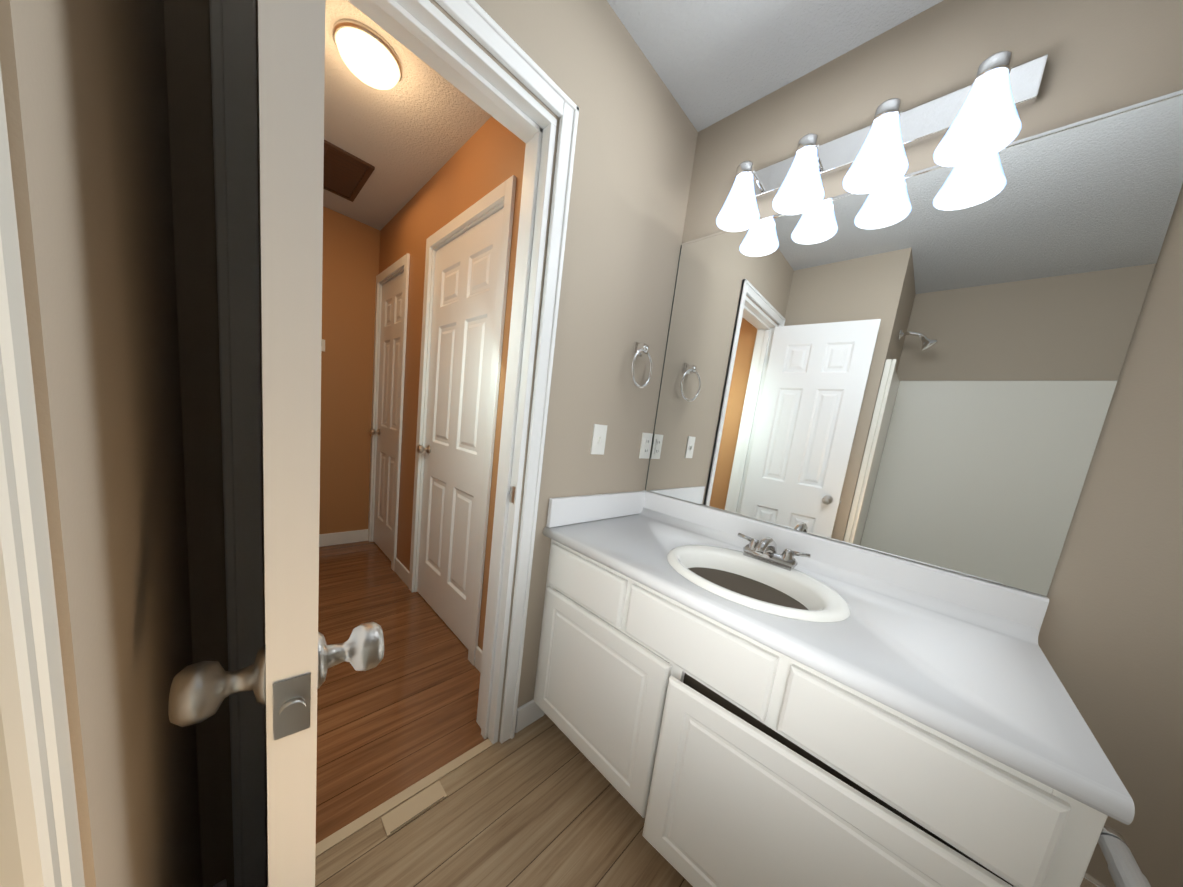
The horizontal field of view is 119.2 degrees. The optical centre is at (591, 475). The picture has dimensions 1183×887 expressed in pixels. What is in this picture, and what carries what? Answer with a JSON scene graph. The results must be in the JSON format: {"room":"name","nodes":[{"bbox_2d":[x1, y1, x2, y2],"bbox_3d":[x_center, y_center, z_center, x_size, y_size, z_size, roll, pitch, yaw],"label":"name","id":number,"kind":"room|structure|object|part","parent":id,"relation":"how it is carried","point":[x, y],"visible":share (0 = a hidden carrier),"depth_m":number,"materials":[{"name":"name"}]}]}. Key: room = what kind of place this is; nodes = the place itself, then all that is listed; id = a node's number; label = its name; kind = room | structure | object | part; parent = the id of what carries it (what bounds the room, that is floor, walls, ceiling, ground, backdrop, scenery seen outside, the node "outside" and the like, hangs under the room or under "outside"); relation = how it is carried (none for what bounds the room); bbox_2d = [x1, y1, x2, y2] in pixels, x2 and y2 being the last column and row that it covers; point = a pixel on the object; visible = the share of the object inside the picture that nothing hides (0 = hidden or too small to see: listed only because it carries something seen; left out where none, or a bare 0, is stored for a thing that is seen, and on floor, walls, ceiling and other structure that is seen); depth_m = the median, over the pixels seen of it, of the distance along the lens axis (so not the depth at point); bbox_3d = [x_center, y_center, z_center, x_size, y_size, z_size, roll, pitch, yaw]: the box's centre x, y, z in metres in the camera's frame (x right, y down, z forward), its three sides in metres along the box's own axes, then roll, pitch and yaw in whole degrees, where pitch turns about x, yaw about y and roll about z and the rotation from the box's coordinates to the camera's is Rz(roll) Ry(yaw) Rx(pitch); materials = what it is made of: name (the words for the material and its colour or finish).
{"room":"bathroom","nodes":[
{"label":"bathroom","id":0,"kind":"room"},
{"bbox_2d":[319,116,525,649],"bbox_3d":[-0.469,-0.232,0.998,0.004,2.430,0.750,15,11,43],"label":"wall","id":1,"kind":"structure","parent":0,"point":[487,157],"depth_m":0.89,"materials":[{"name":"brown paint"}]},
{"bbox_2d":[321,339,324,351],"bbox_3d":[-1.955,-0.931,2.456,0.024,0.080,0.110,15,11,43],"label":"thermostat","id":2,"kind":"object","parent":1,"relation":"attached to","point":[323,345],"visible":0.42,"depth_m":2.48,"materials":[{"name":"white plastic"}]},
{"bbox_2d":[319,529,367,546],"bbox_3d":[-2.149,0.507,2.655,0.012,0.100,0.765,15,11,43],"label":"baseboard","id":3,"kind":"structure","parent":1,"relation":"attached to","point":[329,539],"depth_m":2.80,"materials":[{"name":"white wood"}]},
{"bbox_2d":[370,272,403,560],"bbox_3d":[-1.522,-0.392,2.569,0.576,2.028,0.094,15,11,43],"label":"hall door","id":4,"kind":"structure","parent":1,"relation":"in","point":[390,334],"depth_m":2.60,"materials":[{"name":"white wood"}]},
{"bbox_3d":[-1.703,-0.343,2.725,0.057,0.057,0.064,15,11,43],"label":"hall door knob","id":5,"kind":"part","parent":4,"relation":"part of","materials":[{"name":"metal"}]},
{"bbox_2d":[368,253,409,570],"bbox_3d":[-1.487,-0.422,2.598,0.708,2.104,0.116,15,11,43],"label":"door frame","id":6,"kind":"structure","parent":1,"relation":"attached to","point":[397,268],"depth_m":2.45,"materials":[{"name":"white wood"}]},
{"bbox_2d":[394,558,408,587],"bbox_3d":[-1.283,0.658,2.356,0.308,0.100,0.012,15,11,43],"label":"baseboard","id":7,"kind":"structure","parent":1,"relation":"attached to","point":[399,568],"depth_m":2.35,"materials":[{"name":"white wood"}]},
{"bbox_2d":[416,207,503,649],"bbox_3d":[-0.740,-0.186,1.810,0.756,2.028,0.094,15,11,43],"label":"hall door","id":8,"kind":"structure","parent":1,"relation":"in","point":[466,270],"depth_m":1.79,"materials":[{"name":"white wood"}]},
{"bbox_3d":[-0.984,-0.154,2.027,0.057,0.057,0.064,15,11,43],"label":"hall door knob","id":9,"kind":"part","parent":8,"relation":"part of","materials":[{"name":"metal"}]},
{"bbox_2d":[409,175,516,665],"bbox_3d":[-0.704,-0.216,1.839,0.888,2.104,0.116,15,11,43],"label":"door frame","id":10,"kind":"structure","parent":1,"relation":"attached to","point":[499,197],"depth_m":1.59,"materials":[{"name":"white wood"}]},
{"bbox_2d":[474,646,481,672],"bbox_3d":[-0.451,0.877,1.548,0.269,0.100,0.012,15,11,43],"label":"baseboard","id":11,"kind":"structure","parent":1,"relation":"attached to","point":[478,654],"depth_m":1.61,"materials":[{"name":"white wood"}]},
{"bbox_2d":[315,541,692,886],"bbox_3d":[-0.947,0.999,0.801,4.530,0.050,2.920,15,11,43],"label":"floor","id":12,"kind":"structure","parent":0,"point":[542,801],"depth_m":1.14,"materials":[{"name":"wood"}]},
{"bbox_2d":[315,738,497,857],"bbox_3d":[-0.570,0.981,1.065,0.032,0.004,0.615,15,11,43],"label":"threshold","id":13,"kind":"object","parent":12,"relation":"on","point":[346,831],"depth_m":1.04,"materials":[{"name":"beige wood"}]},
{"bbox_2d":[381,781,446,836],"bbox_3d":[-0.526,0.990,1.037,0.060,0.004,0.165,15,11,43],"label":"floor vent","id":14,"kind":"object","parent":12,"relation":"in","point":[405,813],"visible":1,"depth_m":1.03,"materials":[{"name":"beige metal"}]},
{"bbox_2d":[534,490,1150,886],"bbox_3d":[0.444,0.645,1.051,1.292,0.915,0.605,15,11,43],"label":"bathroom vanity","id":15,"kind":"object","parent":12,"relation":"on","point":[724,699],"visible":1,"depth_m":0.77,"materials":[{"name":"white wood"}]},
{"bbox_3d":[-0.028,0.351,1.145,0.343,0.150,0.018,15,11,43],"label":"drawer","id":16,"kind":"part","parent":15,"relation":"part of","materials":[{"name":"white wood"}]},
{"bbox_3d":[-0.004,0.690,1.130,0.523,0.475,0.018,15,11,43],"label":"door","id":17,"kind":"part","parent":15,"relation":"part of","materials":[{"name":"white wood"}]},
{"bbox_3d":[0.247,0.424,0.878,0.393,0.150,0.018,15,11,43],"label":"drawer","id":18,"kind":"part","parent":15,"relation":"part of","materials":[{"name":"white wood"}]},
{"bbox_2d":[667,544,850,637],"bbox_3d":[0.448,0.354,1.018,0.488,0.150,0.408,15,11,43],"label":"sink","id":19,"kind":"object","parent":15,"relation":"in","point":[806,605],"depth_m":0.99,"materials":[{"name":"white ceramic"}]},
{"bbox_2d":[737,532,810,572],"bbox_3d":[0.547,0.243,1.089,0.220,0.099,0.144,15,11,43],"label":"faucet","id":20,"kind":"object","parent":15,"relation":"on","point":[762,556],"depth_m":1.09,"materials":[{"name":"grey metal"}]},
{"bbox_3d":[0.389,0.797,0.722,0.590,0.475,0.018,14,11,40],"label":"door","id":21,"kind":"part","parent":15,"relation":"part of","materials":[{"name":"white wood"}]},
{"bbox_3d":[0.526,0.498,0.607,0.350,0.150,0.018,15,11,43],"label":"drawer","id":22,"kind":"part","parent":15,"relation":"part of","materials":[{"name":"white wood"}]},
{"bbox_2d":[0,0,1182,886],"bbox_3d":[0.288,-0.007,0.090,2.390,2.430,2.380,15,11,43],"label":"wall","id":23,"kind":"structure","parent":0,"point":[108,111],"depth_m":0.72,"materials":[{"name":"beige paint"}]},
{"bbox_2d":[213,879,226,886],"bbox_3d":[-0.612,1.000,0.553,0.619,0.100,0.031,15,11,43],"label":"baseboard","id":24,"kind":"structure","parent":23,"relation":"attached to","point":[223,883],"depth_m":0.76,"materials":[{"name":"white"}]},
{"bbox_2d":[258,0,325,886],"bbox_3d":[-0.441,0.053,0.511,0.035,1.998,0.569,0,11,-41],"label":"door leaf","id":25,"kind":"structure","parent":23,"relation":"in","point":[291,36],"depth_m":0.27,"materials":[{"name":"white wood"}]},
{"bbox_2d":[168,622,383,740],"bbox_3d":[-0.296,0.201,0.344,0.162,0.057,0.097,0,11,-41],"label":"door knob","id":26,"kind":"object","parent":25,"relation":"attached to","point":[200,692],"depth_m":0.32,"materials":[{"name":"silver metal"}]},
{"bbox_2d":[209,0,578,886],"bbox_3d":[-0.469,-0.050,0.944,0.148,2.088,0.731,15,11,43],"label":"door frame","id":27,"kind":"structure","parent":23,"relation":"attached to","point":[233,56],"depth_m":0.79,"materials":[{"name":"white wood"}]},
{"bbox_2d":[509,486,515,503],"bbox_3d":[-0.261,0.063,1.144,0.028,0.056,0.001,15,11,43],"label":"plate","id":28,"kind":"object","parent":27,"relation":"attached to","point":[512,494],"visible":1,"depth_m":1.14,"materials":[{"name":"silver metal"}]},
{"bbox_2d":[590,424,606,454],"bbox_3d":[0.033,-0.139,1.350,0.016,0.116,0.072,15,11,43],"label":"light switch","id":29,"kind":"object","parent":23,"relation":"attached to","point":[598,439],"visible":1,"depth_m":1.35,"materials":[{"name":"white plastic"}]},
{"bbox_2d":[631,342,651,387],"bbox_3d":[0.196,-0.444,1.407,0.054,0.178,0.154,15,11,43],"label":"towel ring","id":30,"kind":"object","parent":23,"relation":"attached to","point":[639,350],"visible":0.98,"depth_m":1.39,"materials":[{"name":"silver metal"}]},
{"bbox_2d":[639,433,652,458],"bbox_3d":[0.249,-0.134,1.579,0.009,0.116,0.072,15,11,43],"label":"outlet","id":31,"kind":"object","parent":23,"relation":"attached to","point":[646,442],"visible":1,"depth_m":1.57,"materials":[{"name":"white plastic"}]},
{"bbox_2d":[716,50,1047,231],"bbox_3d":[0.739,-0.945,1.023,0.740,0.210,0.183,15,11,43],"label":"sconce","id":32,"kind":"object","parent":23,"relation":"attached to","point":[978,119],"visible":1,"depth_m":0.94,"materials":[{"name":"white glass"}]},
{"bbox_3d":[0.520,-0.964,1.209,0.144,0.140,0.144,15,11,43],"label":"lamp shade","id":33,"kind":"part","parent":32,"relation":"part of","materials":[{"name":"white glass"}]},
{"bbox_3d":[0.654,-0.928,1.079,0.144,0.140,0.144,15,11,43],"label":"lamp shade","id":34,"kind":"part","parent":32,"relation":"part of","materials":[{"name":"white glass"}]},
{"bbox_3d":[0.788,-0.893,0.949,0.144,0.140,0.144,15,11,43],"label":"lamp shade","id":35,"kind":"part","parent":32,"relation":"part of","materials":[{"name":"white glass"}]},
{"bbox_3d":[0.922,-0.858,0.819,0.144,0.140,0.144,15,11,43],"label":"lamp shade","id":36,"kind":"part","parent":32,"relation":"part of","materials":[{"name":"white glass"}]},
{"bbox_2d":[645,90,1182,595],"bbox_3d":[0.738,-0.351,1.160,1.185,1.080,0.008,15,11,43],"label":"mirror","id":37,"kind":"object","parent":23,"relation":"attached to","point":[923,366],"visible":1,"depth_m":0.96,"materials":[{"name":"clear glass"}]},
{"bbox_2d":[323,0,942,229],"bbox_3d":[-0.949,-1.543,0.816,5.700,0.080,3.020,15,11,43],"label":"ceiling","id":38,"kind":"structure","parent":0,"point":[712,61],"depth_m":1.22,"materials":[{"name":"grey paint"}]},
{"bbox_2d":[323,140,374,201],"bbox_3d":[-1.511,-1.724,1.920,0.510,0.012,0.420,15,11,43],"label":"ceiling vent","id":39,"kind":"object","parent":38,"relation":"in","point":[346,175],"visible":0.48,"depth_m":1.96,"materials":[{"name":"brown metal"}]},
{"bbox_2d":[332,18,402,89],"bbox_3d":[-0.821,-1.512,1.279,0.216,0.078,0.216,15,11,43],"label":"hall ceiling light","id":40,"kind":"object","parent":38,"relation":"attached to","point":[369,55],"visible":0.98,"depth_m":1.23,"materials":[{"name":"white glass"}]}
]}

